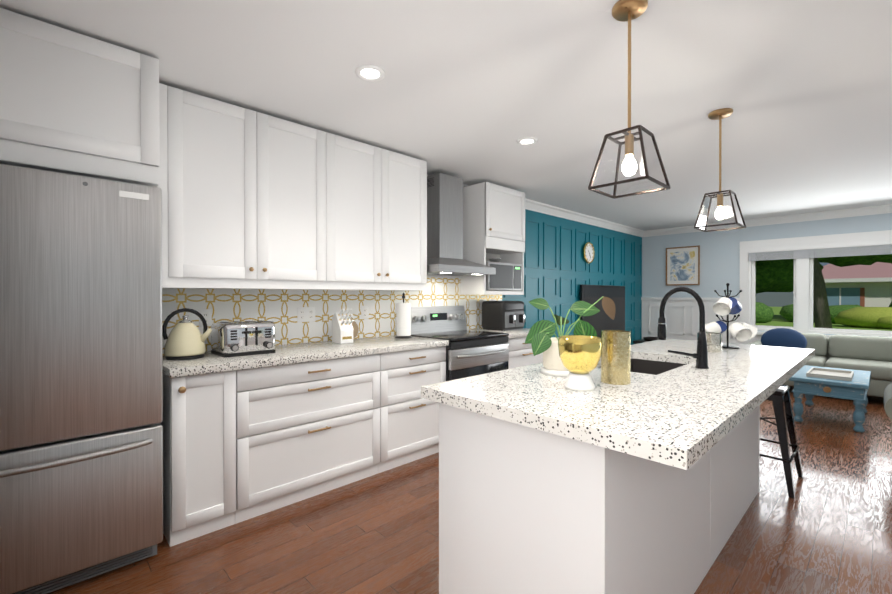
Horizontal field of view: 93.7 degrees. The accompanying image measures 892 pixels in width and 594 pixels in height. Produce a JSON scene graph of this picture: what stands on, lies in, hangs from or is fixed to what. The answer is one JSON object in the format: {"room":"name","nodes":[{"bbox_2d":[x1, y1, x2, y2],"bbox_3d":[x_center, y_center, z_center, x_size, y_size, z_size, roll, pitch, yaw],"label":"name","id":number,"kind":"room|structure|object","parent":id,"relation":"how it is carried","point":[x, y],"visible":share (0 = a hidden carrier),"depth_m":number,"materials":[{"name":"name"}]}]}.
{"room":"kitchen","nodes":[
{"label":"kitchen","id":0,"kind":"room"},
{"bbox_2d":[0,0,891,230],"bbox_3d":[1.698,-1.207,2.417,10.400,0.040,5.300,0,0,-44],"label":"ceiling","id":1,"kind":"structure","parent":0,"point":[470,92],"depth_m":2.32,"materials":[{"name":"white paint"}]},
{"bbox_2d":[355,65,384,80],"bbox_3d":[-0.400,-1.180,2.210,0.156,0.012,0.156,0,0,-44],"label":"recessed light","id":2,"kind":"object","parent":1,"relation":"in","point":[369,72],"visible":1,"depth_m":2.20,"materials":[{"name":"white"}]},
{"bbox_2d":[517,137,537,144],"bbox_3d":[0.619,-1.184,3.184,0.156,0.012,0.156,0,0,-44],"label":"recessed light","id":3,"kind":"object","parent":1,"relation":"in","point":[527,141],"visible":1,"depth_m":3.17,"materials":[{"name":"white"}]},
{"bbox_2d":[588,0,670,198],"bbox_3d":[0.748,-0.812,1.705,0.237,0.744,0.237,0,0,-44],"label":"pendant light","id":4,"kind":"object","parent":1,"relation":"hanging from","point":[629,11],"visible":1,"depth_m":1.69,"materials":[{"name":"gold metal"}]},
{"bbox_2d":[694,108,745,231],"bbox_3d":[1.768,-0.816,2.693,0.237,0.744,0.237,0,0,-44],"label":"pendant light","id":5,"kind":"object","parent":1,"relation":"hanging from","point":[701,222],"visible":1,"depth_m":2.69,"materials":[{"name":"gold metal"}]},
{"bbox_2d":[47,386,891,593],"bbox_3d":[1.698,1.323,2.427,10.400,0.100,5.300,0,0,-44],"label":"floor","id":6,"kind":"structure","parent":0,"point":[827,529],"depth_m":2.20,"materials":[{"name":"brown wood"}]},
{"bbox_2d":[0,164,162,593],"bbox_3d":[-1.831,0.371,1.942,0.763,1.783,0.760,0,0,-44],"label":"fridge","id":7,"kind":"object","parent":6,"relation":"on","point":[81,417],"visible":1,"depth_m":1.77,"materials":[{"name":"grey metal"}]},
{"bbox_2d":[159,372,238,546],"bbox_3d":[-1.480,0.839,2.428,0.309,0.868,0.598,0,0,-44],"label":"base cabinet","id":8,"kind":"object","parent":6,"relation":"on","point":[200,423],"depth_m":2.21,"materials":[{"name":"white wood"}]},
{"bbox_2d":[239,356,382,521],"bbox_3d":[-1.045,0.837,2.844,1.025,0.868,0.598,0,0,-44],"label":"base cabinet","id":9,"kind":"object","parent":6,"relation":"on","point":[247,437],"depth_m":2.60,"materials":[{"name":"white wood"}]},
{"bbox_2d":[163,336,448,379],"bbox_3d":[-0.889,0.376,2.963,1.930,0.044,0.626,0,0,-44],"label":"countertop","id":10,"kind":"structure","parent":9,"relation":"on","point":[374,346],"depth_m":2.63,"materials":[{"name":"white stone"}]},
{"bbox_2d":[162,308,211,359],"bbox_3d":[-1.521,0.210,2.445,0.237,0.291,0.208,0,0,-44],"label":"kettle","id":11,"kind":"object","parent":10,"relation":"on","point":[186,338],"visible":1,"depth_m":2.38,"materials":[{"name":"beige metal"}]},
{"bbox_2d":[211,320,274,357],"bbox_3d":[-1.275,0.256,2.639,0.310,0.196,0.320,0,0,-44],"label":"toaster","id":12,"kind":"object","parent":10,"relation":"on","point":[237,338],"visible":1,"depth_m":2.54,"materials":[{"name":"silver metal"}]},
{"bbox_2d":[332,309,353,343],"bbox_3d":[-0.792,0.221,3.233,0.110,0.263,0.167,0,0,-44],"label":"knife block","id":13,"kind":"object","parent":10,"relation":"on","point":[342,329],"visible":1,"depth_m":3.20,"materials":[{"name":"white"}]},
{"bbox_2d":[350,317,358,337],"bbox_3d":[-0.796,0.254,3.433,0.170,0.186,0.064,0,0,-44],"label":"cutting board","id":14,"kind":"object","parent":10,"relation":"on","point":[355,328],"visible":0.33,"depth_m":3.46,"materials":[{"name":"beige wood"}]},
{"bbox_2d":[395,292,411,338],"bbox_3d":[-0.365,0.155,3.604,0.150,0.392,0.150,0,0,-44],"label":"paper towel holder","id":15,"kind":"object","parent":10,"relation":"on","point":[403,320],"visible":1,"depth_m":3.55,"materials":[{"name":"black"}]},
{"bbox_2d":[383,348,445,471],"bbox_3d":[-0.440,0.835,3.422,0.649,0.868,0.598,0,0,-44],"label":"base cabinet","id":16,"kind":"object","parent":6,"relation":"on","point":[410,421],"depth_m":3.17,"materials":[{"name":"white wood"}]},
{"bbox_2d":[410,306,508,380],"bbox_3d":[0.120,0.670,3.861,0.760,1.155,0.702,0,0,-44],"label":"range","id":17,"kind":"object","parent":6,"relation":"on","point":[469,353],"visible":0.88,"depth_m":3.78,"materials":[{"name":"silver metal"}]},
{"bbox_2d":[469,328,542,368],"bbox_3d":[0.618,0.807,4.409,0.704,0.917,0.633,0,0,-44],"label":"base cabinet","id":18,"kind":"object","parent":6,"relation":"on","point":[520,353],"visible":0.19,"depth_m":4.14,"materials":[{"name":"white wood"}]},
{"bbox_2d":[482,301,524,330],"bbox_3d":[0.636,0.195,4.488,0.380,0.305,0.377,0,0,-44],"label":"air fryer","id":19,"kind":"object","parent":18,"relation":"on","point":[503,315],"visible":1,"depth_m":4.37,"materials":[{"name":"black plastic"}]},
{"bbox_2d":[439,355,759,593],"bbox_3d":[1.011,0.838,2.231,2.200,0.872,0.711,0,0,-44],"label":"kitchen island","id":20,"kind":"object","parent":6,"relation":"on","point":[645,480],"depth_m":1.49,"materials":[{"name":"white wood"}]},
{"bbox_2d":[421,339,814,470],"bbox_3d":[1.203,0.379,2.258,2.684,0.045,0.964,0,0,-44],"label":"island countertop","id":21,"kind":"structure","parent":20,"relation":"on","point":[674,418],"depth_m":1.51,"materials":[{"name":"white stone"}]},
{"bbox_2d":[525,296,615,376],"bbox_3d":[0.559,0.176,1.945,0.361,0.362,0.316,0,0,-44],"label":"potted plant","id":22,"kind":"object","parent":21,"relation":"on","point":[541,333],"visible":0.69,"depth_m":1.94,"materials":[{"name":"white"}]},
{"bbox_2d":[558,335,601,390],"bbox_3d":[0.528,0.259,1.650,0.166,0.200,0.166,0,0,-44],"label":"vase","id":23,"kind":"object","parent":21,"relation":"on","point":[580,356],"visible":1,"depth_m":1.60,"materials":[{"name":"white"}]},
{"bbox_2d":[601,330,630,384],"bbox_3d":[0.714,0.251,1.759,0.116,0.215,0.116,0,0,-44],"label":"vase","id":24,"kind":"object","parent":21,"relation":"on","point":[616,358],"visible":1,"depth_m":1.71,"materials":[{"name":"gold metal"}]},
{"bbox_2d":[697,332,721,351],"bbox_3d":[1.734,0.295,2.748,0.140,0.118,0.140,0,0,-44],"label":"candle holder","id":25,"kind":"object","parent":21,"relation":"on","point":[714,341],"visible":0.52,"depth_m":2.68,"materials":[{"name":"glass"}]},
{"bbox_2d":[705,283,756,348],"bbox_3d":[1.964,0.128,2.912,0.366,0.451,0.307,0,0,-44],"label":"mug tree","id":26,"kind":"object","parent":21,"relation":"on","point":[728,304],"visible":0.94,"depth_m":2.87,"materials":[{"name":"white ceramic"}]},
{"bbox_2d":[633,339,648,343],"bbox_3d":[3.587,1.004,7.193,0.520,0.500,0.520,0,0,-44],"label":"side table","id":27,"kind":"object","parent":6,"relation":"on","point":[638,341],"visible":0.21,"depth_m":7.17,"materials":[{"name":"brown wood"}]},
{"bbox_2d":[643,337,657,340],"bbox_3d":[3.587,0.728,7.192,0.360,0.050,0.360,0,0,-44],"label":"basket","id":28,"kind":"object","parent":27,"relation":"on","point":[650,338],"visible":0.56,"depth_m":7.18,"materials":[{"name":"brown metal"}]},
{"bbox_2d":[760,385,803,498],"bbox_3d":[2.205,0.946,2.938,0.433,0.650,0.433,0,0,-44],"label":"bar stool","id":29,"kind":"object","parent":6,"relation":"on","point":[779,398],"visible":0.54,"depth_m":2.75,"materials":[{"name":"black"}]},
{"bbox_2d":[748,328,891,396],"bbox_3d":[5.234,0.832,5.239,0.900,0.860,2.380,0,0,-44],"label":"sofa","id":30,"kind":"object","parent":6,"relation":"on","point":[873,354],"visible":0.5,"depth_m":5.34,"materials":[{"name":"grey fabric"}]},
{"bbox_2d":[789,365,870,432],"bbox_3d":[4.062,1.038,4.403,1.050,0.455,0.570,0,0,-44],"label":"coffee table","id":31,"kind":"object","parent":6,"relation":"on","point":[855,389],"visible":0.98,"depth_m":4.09,"materials":[{"name":"blue wood"}]},
{"bbox_2d":[806,367,853,380],"bbox_3d":[3.958,0.792,4.302,0.480,0.036,0.330,0,0,-44],"label":"tray","id":32,"kind":"object","parent":31,"relation":"on","point":[834,374],"visible":1,"depth_m":4.30,"materials":[{"name":"grey"}]},
{"bbox_2d":[884,383,891,419],"bbox_3d":[3.725,0.786,2.834,0.884,0.970,1.042,0,0,-44],"label":"armchair","id":33,"kind":"object","parent":6,"relation":"on","point":[888,400],"visible":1,"depth_m":3.04,"materials":[{"name":"grey fabric"}]},
{"bbox_2d":[427,175,641,344],"bbox_3d":[-0.136,0.036,4.232,10.250,2.460,0.150,0,0,-44],"label":"wall","id":34,"kind":"structure","parent":0,"point":[532,256],"depth_m":5.91,"materials":[{"name":"paint"}]},
{"bbox_2d":[0,8,158,186],"bbox_3d":[-1.900,-0.860,2.006,0.778,0.610,0.619,0,0,-44],"label":"upper cabinet","id":35,"kind":"object","parent":34,"relation":"attached to","point":[73,103],"visible":0.98,"depth_m":1.84,"materials":[{"name":"white wood"}]},
{"bbox_2d":[157,83,336,282],"bbox_3d":[-1.310,-0.635,2.744,1.086,1.047,0.369,0,0,-44],"label":"upper cabinet","id":36,"kind":"object","parent":34,"relation":"attached to","point":[251,199],"depth_m":2.56,"materials":[{"name":"white wood"}]},
{"bbox_2d":[162,277,501,354],"bbox_3d":[-0.587,0.088,3.691,3.430,0.560,0.008,0,0,-44],"label":"backsplash","id":37,"kind":"structure","parent":34,"relation":"attached to","point":[278,308],"depth_m":3.25,"materials":[{"name":"tile"}]},
{"bbox_2d":[199,309,211,326],"bbox_3d":[-1.576,0.137,2.736,0.075,0.114,0.005,0,0,-44],"label":"electrical outlet","id":38,"kind":"object","parent":37,"relation":"attached to","point":[206,314],"visible":0.71,"depth_m":2.74,"materials":[{"name":"white plastic"}]},
{"bbox_2d":[297,307,314,321],"bbox_3d":[-1.074,0.135,3.216,0.145,0.114,0.005,0,0,-44],"label":"electrical outlet","id":39,"kind":"object","parent":37,"relation":"attached to","point":[305,314],"visible":1,"depth_m":3.21,"materials":[{"name":"white plastic"}]},
{"bbox_2d":[361,306,368,318],"bbox_3d":[-0.694,0.134,3.579,0.075,0.114,0.005,0,0,-44],"label":"electrical outlet","id":40,"kind":"object","parent":37,"relation":"attached to","point":[364,312],"visible":1,"depth_m":3.58,"materials":[{"name":"white plastic"}]},
{"bbox_2d":[337,135,426,286],"bbox_3d":[-0.655,-0.638,3.370,1.012,1.047,0.369,0,0,-44],"label":"upper cabinet","id":41,"kind":"object","parent":34,"relation":"attached to","point":[382,193],"depth_m":3.25,"materials":[{"name":"white wood"}]},
{"bbox_2d":[427,173,495,275],"bbox_3d":[0.037,-0.675,3.942,0.748,0.925,0.497,0,0,-44],"label":"range hood","id":42,"kind":"object","parent":34,"relation":"attached to","point":[444,224],"visible":0.69,"depth_m":3.89,"materials":[{"name":"metal"}]},
{"bbox_2d":[461,182,524,294],"bbox_3d":[0.524,-0.585,4.487,0.660,1.120,0.384,0,0,-44],"label":"upper cabinet","id":43,"kind":"object","parent":34,"relation":"attached to","point":[493,220],"visible":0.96,"depth_m":4.31,"materials":[{"name":"white wood"}]},
{"bbox_2d":[486,261,521,290],"bbox_3d":[0.521,-0.213,4.492,0.570,0.294,0.320,0,0,-44],"label":"microwave","id":44,"kind":"object","parent":43,"relation":"in","point":[507,277],"visible":0.69,"depth_m":4.36,"materials":[{"name":"metal"}]},
{"bbox_2d":[488,258,501,261],"bbox_3d":[0.528,-0.387,4.512,0.160,0.050,0.160,0,0,-44],"label":"bowl","id":45,"kind":"object","parent":44,"relation":"on","point":[495,259],"visible":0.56,"depth_m":4.46,"materials":[{"name":"silver metal"}]},
{"bbox_2d":[504,218,641,344],"bbox_3d":[2.141,0.138,6.293,4.110,2.240,0.016,0,0,-44],"label":"trim","id":46,"kind":"structure","parent":34,"relation":"attached to","point":[565,269],"depth_m":6.04,"materials":[{"name":"paint"}]},
{"bbox_2d":[525,198,644,236],"bbox_3d":[2.129,-1.149,6.236,4.020,0.104,0.075,0,0,-44],"label":"crown molding","id":47,"kind":"structure","parent":34,"relation":"attached to","point":[536,206],"depth_m":6.03,"materials":[{"name":"white"}]},
{"bbox_2d":[583,242,594,262],"bbox_3d":[2.139,-0.662,6.256,0.310,0.310,0.034,0,0,-44],"label":"clock","id":48,"kind":"object","parent":34,"relation":"attached to","point":[588,252],"visible":1,"depth_m":6.24,"materials":[{"name":"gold metal"}]},
{"bbox_2d":[580,284,624,336],"bbox_3d":[2.478,0.237,6.563,1.450,0.840,0.061,0,0,-44],"label":"screen","id":49,"kind":"object","parent":34,"relation":"attached to","point":[600,320],"visible":0.48,"depth_m":6.49,"materials":[{"name":"black"}]},
{"bbox_2d":[642,213,891,336],"bbox_3d":[5.351,0.029,6.018,0.150,2.460,5.150,0,0,-44],"label":"wall","id":50,"kind":"structure","parent":0,"point":[719,260],"depth_m":6.81,"materials":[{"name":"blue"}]},
{"bbox_2d":[666,245,699,285],"bbox_3d":[4.077,-0.533,7.205,0.022,0.665,0.530,0,0,-44],"label":"picture frame","id":51,"kind":"object","parent":50,"relation":"attached to","point":[682,265],"visible":0.98,"depth_m":7.19,"materials":[{"name":"brown wood"}]},
{"bbox_2d":[641,297,761,343],"bbox_3d":[5.335,0.637,5.902,0.034,1.245,4.999,0,0,-44],"label":"trim","id":52,"kind":"structure","parent":50,"relation":"attached to","point":[682,317],"depth_m":7.23,"materials":[{"name":"white"}]},
{"bbox_2d":[645,204,891,236],"bbox_3d":[5.321,-1.148,5.882,0.074,0.104,4.999,0,0,-44],"label":"crown molding","id":53,"kind":"structure","parent":50,"relation":"attached to","point":[880,209],"depth_m":6.13,"materials":[{"name":"white"}]},
{"bbox_2d":[739,230,891,336],"bbox_3d":[5.747,-0.144,5.552,0.200,1.450,3.050,0,0,-44],"label":"window","id":54,"kind":"structure","parent":50,"relation":"in","point":[803,250],"depth_m":6.06,"materials":[{"name":"white wood"}]},
{"label":"outside","id":55,"kind":"structure","parent":0,"visible":0},
{"bbox_2d":[756,245,891,330],"bbox_3d":[33.336,-1.728,29.203,72.340,7.158,90.000,0,0,-44],"label":"garden","id":56,"kind":"object","parent":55,"point":[852,292],"visible":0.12,"depth_m":22.75,"materials":[{"name":"green plant"}]}
]}

